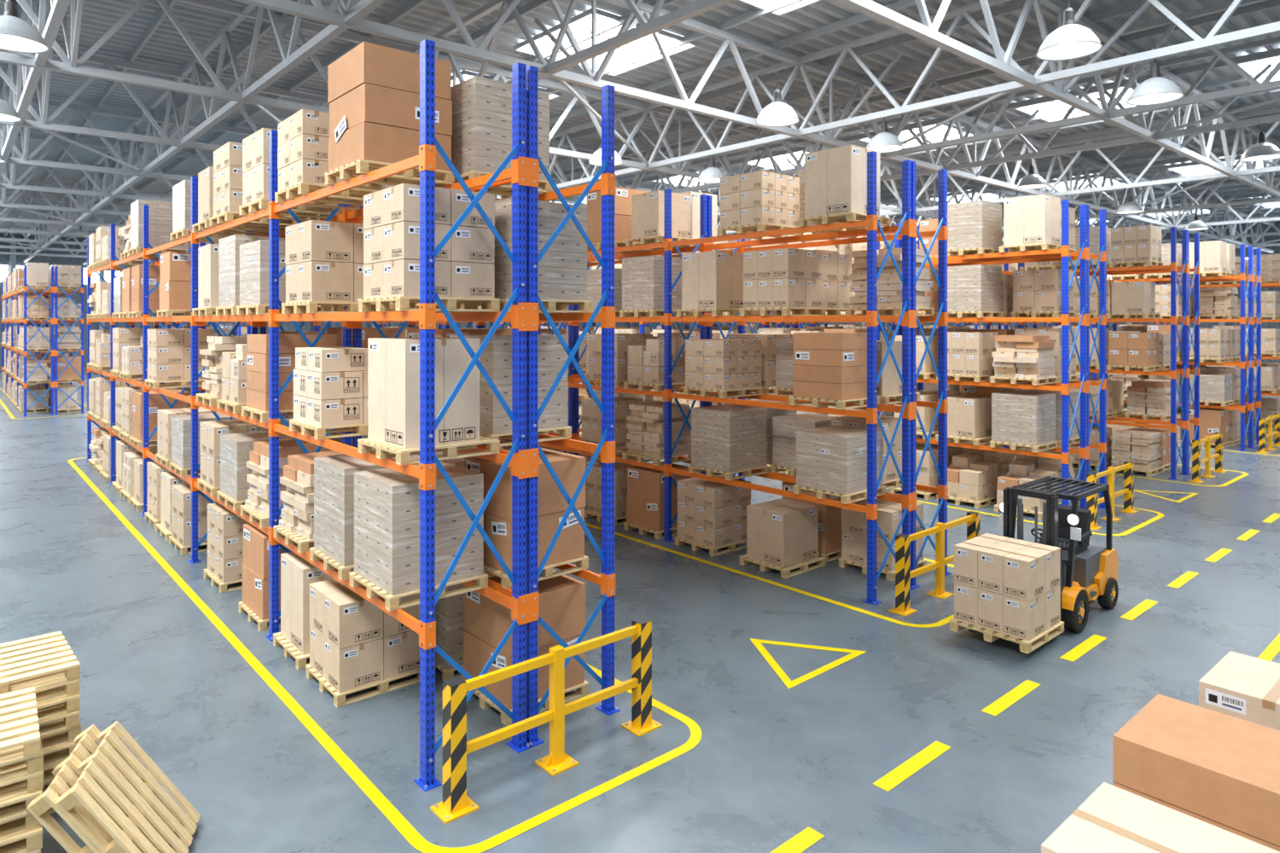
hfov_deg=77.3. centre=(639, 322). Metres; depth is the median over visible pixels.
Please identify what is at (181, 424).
pallet
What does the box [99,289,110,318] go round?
wooden pallet
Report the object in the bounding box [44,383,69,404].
wooden pallet
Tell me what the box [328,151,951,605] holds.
rack
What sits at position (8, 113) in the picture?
pendant lamp
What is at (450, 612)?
pallet
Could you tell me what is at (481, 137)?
pallet
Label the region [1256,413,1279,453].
barrier
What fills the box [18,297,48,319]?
wooden pallet
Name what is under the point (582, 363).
wooden pallet
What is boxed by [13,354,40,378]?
wooden pallet
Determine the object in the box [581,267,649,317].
pallet
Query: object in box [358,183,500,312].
wooden pallet
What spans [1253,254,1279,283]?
cardboard boxes
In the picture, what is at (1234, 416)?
wooden pallet
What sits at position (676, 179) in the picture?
window
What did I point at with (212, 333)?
pallet
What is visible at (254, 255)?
pallet
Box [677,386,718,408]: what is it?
wooden pallet
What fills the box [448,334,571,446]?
pallet
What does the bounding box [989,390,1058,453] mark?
pallet
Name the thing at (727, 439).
pallet
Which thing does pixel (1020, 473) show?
wooden pallet
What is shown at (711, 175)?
pendant lamp
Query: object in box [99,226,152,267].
wooden pallet
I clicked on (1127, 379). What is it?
wooden pallet
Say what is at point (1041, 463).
wooden pallet
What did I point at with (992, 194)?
window
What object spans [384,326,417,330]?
wooden pallet
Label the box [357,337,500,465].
wooden pallet
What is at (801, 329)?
wooden pallet
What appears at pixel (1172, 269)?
rack
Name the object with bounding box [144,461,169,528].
wooden pallet
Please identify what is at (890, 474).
wooden pallet
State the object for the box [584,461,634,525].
wooden pallet
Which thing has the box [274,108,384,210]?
wooden pallet
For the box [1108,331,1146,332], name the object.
pallet
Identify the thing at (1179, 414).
pallet
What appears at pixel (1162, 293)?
cardboard boxes
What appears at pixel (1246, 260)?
wooden pallet
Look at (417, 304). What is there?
wooden pallet
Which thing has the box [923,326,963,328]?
wooden pallet
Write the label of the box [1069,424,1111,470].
wooden pallet
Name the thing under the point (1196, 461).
barrier
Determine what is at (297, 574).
wooden pallet
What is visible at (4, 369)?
wooden pallet
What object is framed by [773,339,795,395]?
pallet
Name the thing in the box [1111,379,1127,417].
wooden pallet
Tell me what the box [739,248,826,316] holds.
wooden pallet
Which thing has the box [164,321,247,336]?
rack
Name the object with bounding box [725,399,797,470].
pallet
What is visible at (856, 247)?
wooden pallet
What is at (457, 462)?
wooden pallet
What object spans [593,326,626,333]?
wooden pallet
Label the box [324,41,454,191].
wooden pallet
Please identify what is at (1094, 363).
wooden pallet
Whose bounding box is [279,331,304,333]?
wooden pallet
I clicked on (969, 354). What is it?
wooden pallet
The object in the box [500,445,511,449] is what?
wooden pallet
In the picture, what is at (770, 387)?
wooden pallet
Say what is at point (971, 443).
wooden pallet
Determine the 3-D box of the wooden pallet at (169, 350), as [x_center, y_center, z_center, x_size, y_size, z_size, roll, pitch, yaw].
[-10.493,0.793,18.182,1.150,1.294,1.100,0,0,-41]
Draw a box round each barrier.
[430,616,662,824]
[888,511,980,616]
[1086,461,1138,530]
[1187,432,1226,483]
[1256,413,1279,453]
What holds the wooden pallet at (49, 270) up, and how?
on the rack at (55, 321)
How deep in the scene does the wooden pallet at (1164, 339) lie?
24.30 m
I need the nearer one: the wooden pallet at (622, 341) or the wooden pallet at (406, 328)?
the wooden pallet at (622, 341)
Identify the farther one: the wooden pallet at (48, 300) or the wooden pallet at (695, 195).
the wooden pallet at (48, 300)
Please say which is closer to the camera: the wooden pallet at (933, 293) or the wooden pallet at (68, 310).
the wooden pallet at (933, 293)
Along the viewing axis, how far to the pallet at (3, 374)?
51.63 m
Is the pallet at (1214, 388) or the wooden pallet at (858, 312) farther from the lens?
the pallet at (1214, 388)
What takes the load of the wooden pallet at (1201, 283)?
on the rack at (1263, 285)
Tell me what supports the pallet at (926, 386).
on the rack at (1172, 269)
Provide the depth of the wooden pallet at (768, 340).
16.21 m
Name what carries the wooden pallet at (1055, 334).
on the rack at (1063, 254)
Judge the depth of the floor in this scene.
9.68 m
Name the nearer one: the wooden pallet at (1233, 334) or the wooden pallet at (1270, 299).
the wooden pallet at (1233, 334)
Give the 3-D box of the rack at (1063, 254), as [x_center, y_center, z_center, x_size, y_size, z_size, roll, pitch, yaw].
[2.503,0.880,27.715,2.430,7.240,24.240,0,0,-41]
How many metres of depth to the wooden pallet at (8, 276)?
47.35 m
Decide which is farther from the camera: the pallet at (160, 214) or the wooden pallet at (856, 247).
the wooden pallet at (856, 247)
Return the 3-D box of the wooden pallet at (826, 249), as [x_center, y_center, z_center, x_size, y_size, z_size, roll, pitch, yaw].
[5.116,-2.256,23.752,1.150,1.191,1.100,0,0,-41]
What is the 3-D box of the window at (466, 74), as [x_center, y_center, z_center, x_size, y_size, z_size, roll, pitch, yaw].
[-5.454,-8.020,28.276,3.820,0.120,3.820,0,0,-41]
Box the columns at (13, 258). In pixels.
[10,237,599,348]
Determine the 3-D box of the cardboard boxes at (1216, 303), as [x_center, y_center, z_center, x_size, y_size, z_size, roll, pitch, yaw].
[21.704,-0.716,30.055,1.150,1.191,1.100,0,0,-41]
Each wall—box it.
[0,233,630,372]
[634,221,1279,363]
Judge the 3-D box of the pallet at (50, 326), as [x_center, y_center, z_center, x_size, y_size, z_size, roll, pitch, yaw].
[-29.802,0.799,41.355,1.150,1.282,1.100,0,0,-41]
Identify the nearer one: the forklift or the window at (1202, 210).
the forklift
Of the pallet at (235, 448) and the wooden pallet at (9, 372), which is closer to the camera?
the pallet at (235, 448)
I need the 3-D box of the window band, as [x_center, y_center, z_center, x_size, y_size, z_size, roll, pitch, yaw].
[-37.307,-4.450,90.780,96.100,1.500,0.200,0,0,-41]
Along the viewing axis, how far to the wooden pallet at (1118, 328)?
31.77 m
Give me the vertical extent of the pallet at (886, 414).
1.282 m
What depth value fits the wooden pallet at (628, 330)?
29.53 m
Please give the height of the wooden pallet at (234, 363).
1.086 m
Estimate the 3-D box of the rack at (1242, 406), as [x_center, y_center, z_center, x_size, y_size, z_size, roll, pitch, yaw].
[14.113,0.880,37.832,2.430,7.240,24.240,0,0,-41]
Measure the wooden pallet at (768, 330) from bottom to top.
1.266 m
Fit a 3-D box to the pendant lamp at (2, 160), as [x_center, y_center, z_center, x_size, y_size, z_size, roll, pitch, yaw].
[-18.893,-5.240,22.997,1.026,1.120,1.026,0,0,44]
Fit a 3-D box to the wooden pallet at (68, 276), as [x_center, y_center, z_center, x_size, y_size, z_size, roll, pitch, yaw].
[-28.850,-2.260,40.306,1.150,1.199,1.100,0,0,-41]
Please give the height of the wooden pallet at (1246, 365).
1.139 m
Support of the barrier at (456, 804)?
on the floor
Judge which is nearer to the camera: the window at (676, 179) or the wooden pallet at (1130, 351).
the wooden pallet at (1130, 351)
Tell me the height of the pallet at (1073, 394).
1.282 m
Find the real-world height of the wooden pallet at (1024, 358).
1.131 m
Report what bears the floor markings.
on the floor
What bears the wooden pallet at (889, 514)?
on the floor
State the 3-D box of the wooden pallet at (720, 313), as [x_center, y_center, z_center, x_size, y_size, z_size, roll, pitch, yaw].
[1.178,-0.753,18.481,1.150,1.266,1.100,0,0,-41]
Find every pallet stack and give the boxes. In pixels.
[0,631,81,814]
[0,686,43,852]
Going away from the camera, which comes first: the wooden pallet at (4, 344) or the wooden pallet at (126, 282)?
the wooden pallet at (126, 282)
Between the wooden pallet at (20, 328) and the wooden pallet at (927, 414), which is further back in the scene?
the wooden pallet at (20, 328)
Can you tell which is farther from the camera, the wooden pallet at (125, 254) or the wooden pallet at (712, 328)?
the wooden pallet at (712, 328)
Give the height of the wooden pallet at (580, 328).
1.260 m
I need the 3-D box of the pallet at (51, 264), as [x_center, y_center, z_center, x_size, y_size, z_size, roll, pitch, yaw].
[-29.766,-2.301,41.309,1.150,1.282,1.100,0,0,-41]
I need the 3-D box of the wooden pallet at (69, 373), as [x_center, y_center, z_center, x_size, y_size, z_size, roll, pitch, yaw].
[-28.851,2.350,40.298,1.150,1.260,1.100,0,0,-42]
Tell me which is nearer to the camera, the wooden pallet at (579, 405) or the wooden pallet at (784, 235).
the wooden pallet at (784, 235)
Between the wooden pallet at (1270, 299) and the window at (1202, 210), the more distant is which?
the window at (1202, 210)
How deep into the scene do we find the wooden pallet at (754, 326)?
45.21 m
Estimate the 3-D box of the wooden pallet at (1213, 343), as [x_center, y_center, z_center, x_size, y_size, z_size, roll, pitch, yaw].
[20.718,0.841,29.234,1.150,1.199,1.100,0,0,-41]
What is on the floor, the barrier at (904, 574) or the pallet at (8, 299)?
the barrier at (904, 574)
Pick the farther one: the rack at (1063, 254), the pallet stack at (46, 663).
the rack at (1063, 254)
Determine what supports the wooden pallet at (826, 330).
on the rack at (1063, 254)
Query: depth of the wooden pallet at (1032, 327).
34.33 m
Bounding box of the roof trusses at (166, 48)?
[0,0,1279,238]
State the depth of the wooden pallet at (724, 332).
25.80 m
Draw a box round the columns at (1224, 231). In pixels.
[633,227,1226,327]
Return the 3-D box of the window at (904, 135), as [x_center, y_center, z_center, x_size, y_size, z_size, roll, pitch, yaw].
[12.175,-8.020,34.684,3.820,0.120,3.820,0,0,-41]
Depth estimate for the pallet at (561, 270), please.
9.31 m
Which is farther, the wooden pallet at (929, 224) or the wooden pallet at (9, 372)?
the wooden pallet at (9, 372)
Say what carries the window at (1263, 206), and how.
attached to the roof trusses at (166, 48)
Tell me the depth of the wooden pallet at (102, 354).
23.82 m
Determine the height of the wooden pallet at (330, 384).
1.106 m
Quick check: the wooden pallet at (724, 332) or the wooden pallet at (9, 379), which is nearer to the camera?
the wooden pallet at (724, 332)
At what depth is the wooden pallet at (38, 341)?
39.05 m
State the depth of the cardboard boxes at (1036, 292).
19.59 m
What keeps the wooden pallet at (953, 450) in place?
on the floor
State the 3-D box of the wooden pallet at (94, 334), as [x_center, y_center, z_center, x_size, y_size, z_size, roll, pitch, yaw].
[-16.870,0.841,25.511,1.150,1.199,1.100,0,0,-42]
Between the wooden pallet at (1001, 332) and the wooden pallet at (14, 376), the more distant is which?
the wooden pallet at (14, 376)
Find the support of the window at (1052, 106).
attached to the roof trusses at (166, 48)
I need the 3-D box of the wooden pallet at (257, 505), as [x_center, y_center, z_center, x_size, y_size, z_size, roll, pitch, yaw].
[-5.393,2.414,12.345,1.150,1.131,1.100,0,0,-41]
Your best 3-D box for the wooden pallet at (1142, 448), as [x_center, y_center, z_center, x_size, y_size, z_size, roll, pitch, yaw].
[14.990,3.905,24.138,1.150,1.191,1.100,0,0,-41]
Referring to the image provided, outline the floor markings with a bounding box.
[0,399,1279,852]
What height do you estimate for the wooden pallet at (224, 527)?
1.294 m
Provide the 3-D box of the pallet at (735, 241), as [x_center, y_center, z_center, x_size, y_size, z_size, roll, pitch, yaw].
[2.865,-2.206,26.292,1.150,1.092,1.100,0,0,-41]
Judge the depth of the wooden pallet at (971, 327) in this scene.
43.07 m
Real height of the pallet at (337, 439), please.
1.282 m
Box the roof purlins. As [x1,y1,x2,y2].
[0,0,1279,243]
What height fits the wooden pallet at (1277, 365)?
1.179 m
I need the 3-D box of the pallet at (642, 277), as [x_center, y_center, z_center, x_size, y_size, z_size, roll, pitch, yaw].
[0.347,-0.761,17.479,1.150,1.282,1.100,0,0,-41]
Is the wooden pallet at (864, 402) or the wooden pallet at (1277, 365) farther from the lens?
the wooden pallet at (1277, 365)
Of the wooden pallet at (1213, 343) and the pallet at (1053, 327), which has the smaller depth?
the wooden pallet at (1213, 343)
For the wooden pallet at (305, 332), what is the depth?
14.34 m
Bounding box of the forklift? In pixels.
[968,476,1118,645]
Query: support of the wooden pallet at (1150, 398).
on the rack at (1172, 269)
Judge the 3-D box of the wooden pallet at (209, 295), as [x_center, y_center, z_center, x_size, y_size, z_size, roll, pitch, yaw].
[-7.495,-0.753,14.758,1.150,1.266,1.100,0,0,-40]
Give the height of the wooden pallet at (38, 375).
1.131 m
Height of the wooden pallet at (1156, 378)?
1.106 m
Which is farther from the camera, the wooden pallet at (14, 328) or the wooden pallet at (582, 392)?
the wooden pallet at (14, 328)
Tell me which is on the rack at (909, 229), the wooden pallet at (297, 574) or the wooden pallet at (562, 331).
the wooden pallet at (562, 331)
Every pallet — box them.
[0,371,5,392]
[1,300,4,320]
[2,278,17,296]
[2,375,5,393]
[3,276,17,296]
[3,299,5,320]
[3,332,5,345]
[3,349,11,370]
[4,375,11,395]
[5,330,16,346]
[5,383,8,397]
[6,275,31,295]
[6,298,9,320]
[6,350,31,372]
[7,274,34,294]
[7,326,16,347]
[7,378,11,398]
[8,297,17,320]
[8,354,15,374]
[10,299,37,320]
[10,354,15,376]
[10,382,17,403]
[11,267,39,292]
[11,272,34,293]
[11,300,39,319]
[12,380,29,405]
[13,268,41,292]
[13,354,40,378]
[14,325,37,349]
[14,383,39,407]
[16,267,46,290]
[16,295,44,319]
[16,334,31,350]
[16,384,44,411]
[17,355,46,382]
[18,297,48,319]
[18,327,46,351]
[18,388,48,413]
[19,262,51,289]
[20,327,51,352]
[20,359,51,383]
[27,724,173,852]
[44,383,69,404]
[46,269,73,291]
[46,358,54,378]
[47,300,59,319]
[47,353,68,358]
[47,384,71,409]
[48,299,76,319]
[49,325,77,350]
[50,264,77,290]
[53,264,81,290]
[53,297,81,319]
[53,327,81,351]
[53,355,81,382]
[53,385,81,413]
[56,721,200,852]
[87,232,123,271]
[87,282,96,319]
[87,330,110,369]
[87,378,95,418]
[87,427,106,468]
[92,281,110,318]
[93,226,141,269]
[93,334,110,371]
[93,377,141,423]
[94,430,110,474]
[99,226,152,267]
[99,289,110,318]
[100,391,110,427]
[100,434,121,482]
[110,327,162,377]
[111,276,142,318]
[111,440,157,494]
[112,387,122,436]
[119,267,176,318]
[119,335,142,379]
[119,386,176,442]
[120,214,160,260]
[120,450,156,502]
[128,198,191,256]
[128,264,184,317]
[129,389,188,448]
[129,459,151,511]
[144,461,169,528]
[145,328,209,389]
[155,407,216,467]
[155,471,200,541]
[157,251,215,317]
[168,483,216,555]
[169,412,235,477]
[170,180,244,243]
[176,387,200,395]
[189,238,220,249]
[192,166,268,236]
[192,244,266,315]
[196,336,246,406]
[197,418,268,496]
[203,502,281,593]
[205,328,230,336]
[209,141,299,231]
[211,325,232,336]
[215,234,305,315]
[216,430,293,511]
[217,343,247,413]
[232,326,247,336]
[236,239,333,314]
[238,128,340,221]
[238,518,314,631]
[240,438,331,529]
[241,333,337,422]
[273,450,343,553]
[273,552,354,669]
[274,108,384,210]
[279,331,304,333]
[279,413,292,425]
[281,220,395,314]
[289,346,367,439]
[290,212,319,224]
[304,331,319,333]
[305,579,419,707]
[309,452,419,581]
[317,185,392,224]
[319,327,405,348]
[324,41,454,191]
[325,427,375,448]
[349,461,488,611]
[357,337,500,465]
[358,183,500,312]
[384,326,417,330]
[407,328,511,337]
[415,302,481,313]
[418,452,464,467]
[435,583,465,680]
[436,75,552,200]
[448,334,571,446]
[460,197,591,313]
[461,570,588,725]
[464,448,588,589]
[498,438,511,442]
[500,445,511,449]
[540,328,565,334]
[540,331,555,334]
[541,325,568,334]
[543,434,590,488]
[553,401,568,432]
[561,334,587,374]
[578,326,593,331]
[578,331,593,335]
[578,383,589,398]
[578,395,643,454]
[578,404,581,434]
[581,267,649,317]
[584,335,588,378]
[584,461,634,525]
[585,450,637,497]
[587,186,651,253]
[587,246,631,260]
[587,333,652,388]
[591,261,601,269]
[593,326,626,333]
[595,387,645,401]
[614,259,622,268]
[614,328,651,333]
[619,256,692,317]
[622,401,691,465]
[623,338,687,391]
[623,461,692,539]
[625,190,697,249]
[626,326,651,329]
[631,243,683,255]
[634,388,653,401]
[643,400,663,402]
[650,329,689,336]
[651,389,678,403]
[656,325,685,329]
[657,191,725,253]
[657,332,720,387]
[662,311,725,315]
[674,475,750,556]
[676,250,755,316]
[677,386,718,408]
[683,338,762,398]
[688,404,768,480]
[688,416,691,443]
[711,326,738,330]
[711,330,750,338]
[712,238,750,250]
[717,170,802,239]
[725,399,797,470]
[728,333,793,394]
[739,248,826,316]
[739,498,826,578]
[744,324,762,328]
[744,327,758,332]
[750,234,788,247]
[751,387,787,400]
[755,310,773,314]
[758,327,800,333]
[770,413,839,476]
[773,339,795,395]
[774,252,855,315]
[782,481,858,562]
[787,232,837,254]
[787,395,827,415]
[788,332,880,409]
[791,331,824,334]
[793,425,885,504]
[797,145,890,231]
[797,169,878,240]
[800,328,821,331]
[805,326,832,331]
[824,328,866,332]
[826,291,862,314]
[827,401,866,416]
[831,415,901,489]
[832,325,843,328]
[833,238,852,255]
[838,499,926,581]
[843,325,881,330]
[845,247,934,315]
[852,226,895,262]
[863,340,919,404]
[879,330,894,340]
[879,403,894,417]
[890,443,948,500]
[894,335,938,378]
[894,391,938,439]
[915,382,918,391]
[917,442,964,466]
[918,389,961,396]
[919,218,958,257]
[919,268,948,316]
[919,328,974,377]
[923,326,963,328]
[923,383,959,391]
[930,437,954,442]
[935,395,991,445]
[936,331,1000,382]
[936,453,997,508]
[947,200,1001,255]
[947,264,1002,317]
[947,325,970,328]
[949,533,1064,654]
[961,384,1019,397]
[962,437,1000,447]
[962,445,1016,477]
[965,273,1019,317]
[966,325,985,329]
[967,329,1014,378]
[985,244,1015,273]
[989,335,1058,385]
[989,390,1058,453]
[990,325,1018,329]
[993,461,1058,519]
[999,194,1061,252]
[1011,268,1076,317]
[1014,328,1078,383]
[1014,452,1075,505]
[1015,205,1076,251]
[1018,389,1080,447]
[1018,444,1061,454]
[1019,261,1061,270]
[1031,326,1052,328]
[1052,325,1077,328]
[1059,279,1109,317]
[1060,372,1090,379]
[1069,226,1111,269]
[1069,378,1113,420]
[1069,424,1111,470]
[1071,327,1112,369]
[1090,372,1099,378]
[1105,406,1144,436]
[1106,273,1144,279]
[1106,280,1123,318]
[1106,281,1160,318]
[1106,331,1160,372]
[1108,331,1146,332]
[1109,225,1163,267]
[1109,373,1147,400]
[1109,429,1163,476]
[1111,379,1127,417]
[1116,325,1146,331]
[1117,324,1150,325]
[1123,333,1170,370]
[1124,380,1177,420]
[1126,427,1170,471]
[1143,243,1181,279]
[1144,374,1181,403]
[1146,325,1181,361]
[1147,412,1181,444]
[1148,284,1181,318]
[1167,282,1203,285]
[1176,364,1193,374]
[1189,240,1230,277]
[1189,290,1193,319]
[1189,329,1228,362]
[1189,372,1233,406]
[1189,407,1229,448]
[1199,243,1238,276]
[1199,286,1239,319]
[1199,366,1240,404]
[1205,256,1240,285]
[1206,365,1239,367]
[1213,325,1247,330]
[1213,329,1240,361]
[1216,258,1248,285]
[1223,298,1240,317]
[1228,409,1240,445]
[1239,330,1240,355]
[1245,290,1279,319]
[1245,328,1279,356]
[1245,365,1247,388]
[1245,366,1279,394]
[1245,394,1248,423]
[1246,396,1279,425]
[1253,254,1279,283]
[1254,362,1279,389]
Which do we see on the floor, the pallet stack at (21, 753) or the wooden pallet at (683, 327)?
the pallet stack at (21, 753)
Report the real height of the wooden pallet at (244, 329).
1.199 m
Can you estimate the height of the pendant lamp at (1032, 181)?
1.120 m
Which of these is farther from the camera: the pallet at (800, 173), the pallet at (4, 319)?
the pallet at (4, 319)
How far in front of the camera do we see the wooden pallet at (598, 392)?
20.23 m
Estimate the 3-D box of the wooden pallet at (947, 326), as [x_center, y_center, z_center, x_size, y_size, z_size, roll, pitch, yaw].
[14.435,0.807,36.478,1.150,1.266,1.100,0,0,-41]
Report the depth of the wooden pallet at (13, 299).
44.61 m
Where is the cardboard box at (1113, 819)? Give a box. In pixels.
[1041,782,1279,852]
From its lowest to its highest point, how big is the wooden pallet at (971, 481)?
1.086 m
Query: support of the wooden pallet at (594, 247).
on the rack at (909, 229)
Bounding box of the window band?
[0,265,122,284]
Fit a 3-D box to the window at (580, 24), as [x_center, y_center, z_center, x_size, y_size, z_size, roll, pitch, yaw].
[-1.019,-8.020,23.187,3.820,0.120,3.820,0,0,-41]
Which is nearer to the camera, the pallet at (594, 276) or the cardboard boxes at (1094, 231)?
the pallet at (594, 276)
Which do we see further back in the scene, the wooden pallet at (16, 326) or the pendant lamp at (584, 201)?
the wooden pallet at (16, 326)
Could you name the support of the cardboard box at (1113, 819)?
on the floor
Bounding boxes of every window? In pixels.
[450,69,561,99]
[512,8,698,76]
[651,170,703,186]
[737,0,822,16]
[741,150,816,169]
[858,122,977,147]
[925,192,1009,203]
[1013,85,1134,122]
[1046,178,1125,191]
[1146,209,1210,216]
[1168,160,1269,176]
[1237,55,1279,83]
[1261,203,1279,207]
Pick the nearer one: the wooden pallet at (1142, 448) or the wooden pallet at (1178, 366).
the wooden pallet at (1142, 448)
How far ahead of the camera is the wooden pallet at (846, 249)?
23.99 m
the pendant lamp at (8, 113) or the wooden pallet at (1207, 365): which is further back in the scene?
the wooden pallet at (1207, 365)
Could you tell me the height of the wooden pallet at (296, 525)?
1.131 m
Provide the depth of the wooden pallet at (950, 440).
28.10 m
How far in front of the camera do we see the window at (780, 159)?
39.65 m
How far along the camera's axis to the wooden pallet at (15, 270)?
42.61 m
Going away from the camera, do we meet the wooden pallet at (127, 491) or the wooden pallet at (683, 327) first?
the wooden pallet at (127, 491)
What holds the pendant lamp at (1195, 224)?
hanging from the roof trusses at (655, 19)
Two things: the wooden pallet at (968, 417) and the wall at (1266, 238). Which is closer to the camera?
the wooden pallet at (968, 417)
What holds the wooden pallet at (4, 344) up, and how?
on the rack at (55, 321)
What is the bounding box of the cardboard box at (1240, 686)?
[1198,651,1279,731]
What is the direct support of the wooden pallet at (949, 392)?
on the rack at (1063, 254)
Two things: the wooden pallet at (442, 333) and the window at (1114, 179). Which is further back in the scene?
the window at (1114, 179)
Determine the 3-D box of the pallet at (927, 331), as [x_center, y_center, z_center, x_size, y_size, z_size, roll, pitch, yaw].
[8.402,0.799,21.906,1.150,1.282,1.100,0,0,-41]
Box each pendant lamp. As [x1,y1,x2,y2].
[0,0,49,53]
[0,98,22,122]
[0,153,5,162]
[581,195,587,203]
[588,148,623,166]
[697,155,726,183]
[755,73,799,127]
[865,107,904,153]
[1015,158,1047,189]
[1035,0,1103,61]
[1116,187,1144,214]
[1126,46,1184,105]
[1184,215,1208,230]
[1239,124,1279,162]
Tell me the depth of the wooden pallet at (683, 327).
39.38 m
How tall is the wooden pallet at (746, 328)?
1.191 m
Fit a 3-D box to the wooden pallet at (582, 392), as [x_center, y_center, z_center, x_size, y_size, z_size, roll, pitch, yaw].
[-2.025,2.410,31.932,1.150,1.139,1.100,0,0,-41]
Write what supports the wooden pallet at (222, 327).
on the rack at (178, 323)
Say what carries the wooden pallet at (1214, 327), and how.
on the rack at (1263, 285)
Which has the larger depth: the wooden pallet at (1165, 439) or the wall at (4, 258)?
the wall at (4, 258)
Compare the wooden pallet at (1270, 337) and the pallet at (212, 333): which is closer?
the pallet at (212, 333)
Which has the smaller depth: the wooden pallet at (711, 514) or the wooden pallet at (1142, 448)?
the wooden pallet at (711, 514)
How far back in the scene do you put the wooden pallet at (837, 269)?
15.42 m
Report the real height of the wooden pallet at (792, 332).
1.191 m
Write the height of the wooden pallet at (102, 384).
1.294 m
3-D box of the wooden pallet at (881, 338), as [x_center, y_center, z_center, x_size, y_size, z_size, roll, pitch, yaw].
[7.012,0.841,23.483,1.150,1.199,1.100,0,0,-41]
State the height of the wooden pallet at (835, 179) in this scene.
1.266 m
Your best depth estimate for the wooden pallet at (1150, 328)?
29.76 m
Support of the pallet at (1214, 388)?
on the rack at (1242, 406)
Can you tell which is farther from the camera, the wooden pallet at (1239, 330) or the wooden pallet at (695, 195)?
the wooden pallet at (1239, 330)
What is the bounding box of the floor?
[0,369,1279,852]
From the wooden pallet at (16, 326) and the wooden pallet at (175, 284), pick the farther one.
the wooden pallet at (16, 326)
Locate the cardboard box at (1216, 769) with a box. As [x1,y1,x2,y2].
[1113,693,1279,852]
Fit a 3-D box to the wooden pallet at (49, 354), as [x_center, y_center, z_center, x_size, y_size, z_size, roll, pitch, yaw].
[-32.062,2.347,43.953,1.150,1.266,1.100,0,0,-40]
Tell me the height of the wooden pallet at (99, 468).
1.191 m
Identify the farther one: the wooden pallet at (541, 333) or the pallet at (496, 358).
the wooden pallet at (541, 333)
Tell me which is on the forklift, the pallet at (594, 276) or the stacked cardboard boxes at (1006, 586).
the stacked cardboard boxes at (1006, 586)
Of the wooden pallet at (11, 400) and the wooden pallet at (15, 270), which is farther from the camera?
the wooden pallet at (11, 400)
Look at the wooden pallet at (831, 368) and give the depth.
13.58 m
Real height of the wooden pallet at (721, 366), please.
1.099 m
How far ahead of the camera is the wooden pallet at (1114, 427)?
30.96 m
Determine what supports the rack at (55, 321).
on the floor
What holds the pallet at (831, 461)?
on the rack at (909, 229)
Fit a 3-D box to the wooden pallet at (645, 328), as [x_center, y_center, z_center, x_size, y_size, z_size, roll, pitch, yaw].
[-0.232,0.807,31.823,1.150,1.266,1.100,0,0,-41]
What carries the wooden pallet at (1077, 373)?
on the rack at (1242, 406)
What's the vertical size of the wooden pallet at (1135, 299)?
1.096 m
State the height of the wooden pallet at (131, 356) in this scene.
1.106 m
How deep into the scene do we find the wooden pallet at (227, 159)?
13.25 m
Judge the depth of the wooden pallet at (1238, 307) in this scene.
35.46 m
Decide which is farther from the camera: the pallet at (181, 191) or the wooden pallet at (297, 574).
the pallet at (181, 191)
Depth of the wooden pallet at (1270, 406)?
34.65 m
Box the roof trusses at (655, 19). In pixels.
[0,0,1279,264]
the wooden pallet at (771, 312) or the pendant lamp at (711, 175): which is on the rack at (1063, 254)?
the wooden pallet at (771, 312)
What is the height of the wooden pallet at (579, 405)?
1.191 m
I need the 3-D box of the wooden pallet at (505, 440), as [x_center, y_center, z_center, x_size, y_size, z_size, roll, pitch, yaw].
[-3.776,3.930,24.126,1.150,1.139,1.100,0,0,-41]
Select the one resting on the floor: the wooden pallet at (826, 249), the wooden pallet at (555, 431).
the wooden pallet at (555, 431)
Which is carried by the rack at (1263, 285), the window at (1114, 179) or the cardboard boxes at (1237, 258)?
the cardboard boxes at (1237, 258)
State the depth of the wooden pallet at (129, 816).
6.47 m
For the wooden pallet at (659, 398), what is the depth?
28.17 m
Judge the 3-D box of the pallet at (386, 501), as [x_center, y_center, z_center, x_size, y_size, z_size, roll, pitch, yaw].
[-2.502,2.339,9.028,1.150,1.282,1.100,0,0,-41]
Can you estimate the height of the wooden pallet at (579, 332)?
1.096 m
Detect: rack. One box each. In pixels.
[1,265,84,416]
[85,39,620,791]
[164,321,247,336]
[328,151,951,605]
[500,199,1106,509]
[629,226,1202,480]
[733,244,1261,451]
[820,282,1279,396]
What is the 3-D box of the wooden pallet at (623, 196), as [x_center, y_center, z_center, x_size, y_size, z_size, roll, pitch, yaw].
[-0.507,-2.336,18.459,1.150,1.352,1.100,0,0,-41]
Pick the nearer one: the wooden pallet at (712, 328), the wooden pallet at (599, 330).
the wooden pallet at (712, 328)
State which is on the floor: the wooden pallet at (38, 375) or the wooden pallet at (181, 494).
the wooden pallet at (181, 494)
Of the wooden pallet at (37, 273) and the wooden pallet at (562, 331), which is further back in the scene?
the wooden pallet at (37, 273)
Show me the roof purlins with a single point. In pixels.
(533, 5)
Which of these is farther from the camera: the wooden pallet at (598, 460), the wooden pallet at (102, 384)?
the wooden pallet at (102, 384)
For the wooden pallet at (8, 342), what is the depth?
48.32 m

